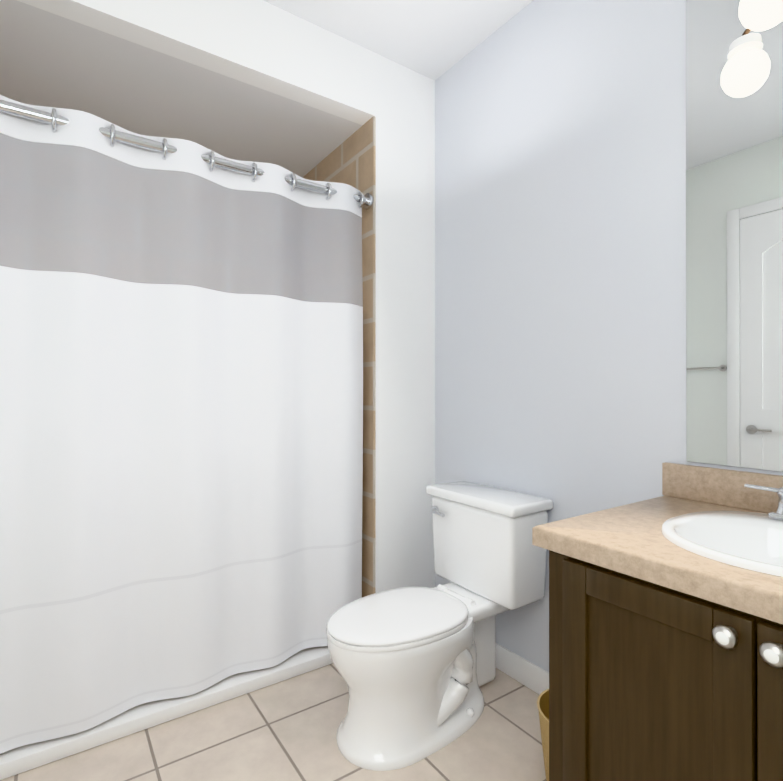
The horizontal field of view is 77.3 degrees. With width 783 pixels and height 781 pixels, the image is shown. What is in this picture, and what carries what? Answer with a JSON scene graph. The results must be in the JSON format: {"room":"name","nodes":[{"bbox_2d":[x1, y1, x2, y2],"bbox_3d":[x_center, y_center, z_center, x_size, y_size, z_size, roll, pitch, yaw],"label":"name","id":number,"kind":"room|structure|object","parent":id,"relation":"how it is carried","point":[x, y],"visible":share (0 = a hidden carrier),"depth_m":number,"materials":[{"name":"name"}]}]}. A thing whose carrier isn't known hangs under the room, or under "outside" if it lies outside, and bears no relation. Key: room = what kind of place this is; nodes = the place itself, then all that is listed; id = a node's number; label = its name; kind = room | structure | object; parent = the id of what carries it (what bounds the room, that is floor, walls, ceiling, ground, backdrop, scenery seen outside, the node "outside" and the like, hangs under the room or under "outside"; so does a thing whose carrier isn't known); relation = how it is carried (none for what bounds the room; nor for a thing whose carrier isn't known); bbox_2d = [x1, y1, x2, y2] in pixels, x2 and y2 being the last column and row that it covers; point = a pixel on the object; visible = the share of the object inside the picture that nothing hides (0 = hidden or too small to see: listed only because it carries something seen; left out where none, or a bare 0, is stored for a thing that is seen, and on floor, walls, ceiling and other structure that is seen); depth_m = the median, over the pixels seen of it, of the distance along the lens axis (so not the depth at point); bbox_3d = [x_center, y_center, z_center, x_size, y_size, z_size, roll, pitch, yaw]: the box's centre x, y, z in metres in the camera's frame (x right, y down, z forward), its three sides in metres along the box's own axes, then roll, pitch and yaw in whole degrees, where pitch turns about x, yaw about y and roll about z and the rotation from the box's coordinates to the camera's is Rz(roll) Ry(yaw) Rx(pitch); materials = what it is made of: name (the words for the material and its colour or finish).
{"room":"bathroom","nodes":[
{"label":"bathroom","id":0,"kind":"room"},
{"bbox_2d":[0,0,362,177],"bbox_3d":[-1.018,-1.299,2.175,1.593,0.100,0.800,0,0,-35],"label":"ceiling","id":1,"kind":"structure","parent":0,"point":[48,59],"depth_m":2.06,"materials":[{"name":"white paint"}]},
{"bbox_2d":[17,0,375,124],"bbox_3d":[-0.808,-1.393,1.773,1.723,0.286,0.100,0,0,-35],"label":"wall","id":2,"kind":"structure","parent":0,"point":[264,45],"depth_m":1.91,"materials":[{"name":"white paint"}]},
{"bbox_2d":[375,53,434,592],"bbox_3d":[0.044,-0.184,2.357,0.347,2.700,0.100,0,0,-35],"label":"wall","id":3,"kind":"structure","parent":2,"relation":"attached to","point":[405,316],"depth_m":2.31,"materials":[{"name":"white paint"}]},
{"bbox_2d":[0,663,546,780],"bbox_3d":[0.057,1.212,0.814,2.270,0.100,2.650,0,0,-35],"label":"floor","id":4,"kind":"structure","parent":0,"point":[285,730],"depth_m":1.60,"materials":[{"name":"tile"}]},
{"bbox_2d":[326,481,552,770],"bbox_3d":[0.137,0.783,1.799,0.807,0.762,0.492,0,0,-35],"label":"toilet","id":5,"kind":"object","parent":4,"relation":"on","point":[415,667],"visible":1,"depth_m":1.70,"materials":[{"name":"white ceramic"}]},
{"bbox_2d":[537,689,548,780],"bbox_3d":[0.551,1.052,1.446,0.234,0.222,0.234,0,0,-35],"label":"basket","id":6,"kind":"object","parent":4,"relation":"on","point":[543,703],"visible":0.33,"depth_m":1.44,"materials":[{"name":"wicker"}]},
{"bbox_2d":[532,462,782,780],"bbox_3d":[0.822,0.679,0.951,0.650,0.966,0.885,0,0,-35],"label":"bathroom vanity","id":7,"kind":"object","parent":4,"relation":"on","point":[666,637],"visible":1,"depth_m":0.96,"materials":[{"name":"laminate"}]},
{"bbox_2d":[296,647,315,653],"bbox_3d":[-1.014,1.150,2.162,1.593,0.030,0.815,0,0,-35],"label":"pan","id":8,"kind":"object","parent":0,"point":[306,649],"depth_m":2.15,"materials":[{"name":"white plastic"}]},
{"bbox_2d":[303,116,375,596],"bbox_3d":[-0.330,-0.041,2.587,0.012,2.414,0.896,0,0,-35],"label":"wall","id":9,"kind":"structure","parent":0,"point":[351,160],"depth_m":2.26,"materials":[{"name":"tile"}]},
{"bbox_2d":[0,646,332,779],"bbox_3d":[-0.759,1.139,1.792,1.593,0.050,0.085,0,0,-35],"label":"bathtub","id":10,"kind":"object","parent":9,"relation":"attached to","point":[24,758],"depth_m":1.71,"materials":[{"name":"white ceramic"}]},
{"bbox_2d":[263,0,532,80],"bbox_3d":[0.057,-1.588,0.821,2.270,0.100,2.650,0,0,-35],"label":"ceiling","id":11,"kind":"structure","parent":0,"point":[434,40],"depth_m":2.04,"materials":[{"name":"white paint"}]},
{"bbox_2d":[435,0,782,671],"bbox_3d":[0.696,-0.186,1.804,0.100,2.700,3.550,0,0,-35],"label":"wall","id":12,"kind":"structure","parent":0,"point":[560,254],"depth_m":1.81,"materials":[{"name":"white paint"}]},
{"bbox_2d":[496,643,548,694],"bbox_3d":[0.538,1.114,1.929,0.014,0.100,1.131,0,0,-35],"label":"baseboard","id":13,"kind":"structure","parent":12,"relation":"attached to","point":[527,673],"depth_m":1.95,"materials":[{"name":"white wood"}]},
{"bbox_2d":[686,0,782,471],"bbox_3d":[1.116,-0.546,1.099,0.005,1.503,0.852,0,0,-35],"label":"mirror","id":14,"kind":"object","parent":12,"relation":"attached to","point":[734,281],"visible":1,"depth_m":1.35,"materials":[{"name":"clear glass"}]},
{"bbox_2d":[721,0,782,96],"bbox_3d":[0.991,-0.861,1.016,0.294,0.365,0.467,0,0,-35],"label":"light","id":15,"kind":"object","parent":14,"relation":"attached to","point":[746,70],"visible":1,"depth_m":1.09,"materials":[{"name":"white glass"}]},
{"bbox_3d":[-1.469,-0.187,1.315,0.120,2.700,0.100,0,0,-35],"label":"door frame","id":16,"kind":"structure","parent":0,"visible":0},
{"bbox_2d":[0,95,372,753],"bbox_3d":[-0.758,0.097,1.792,1.585,2.015,0.077,0,0,-35],"label":"shower curtain","id":17,"kind":"object","parent":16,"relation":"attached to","point":[181,405],"visible":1,"depth_m":1.76,"materials":[{"name":"fabric"}]}
]}

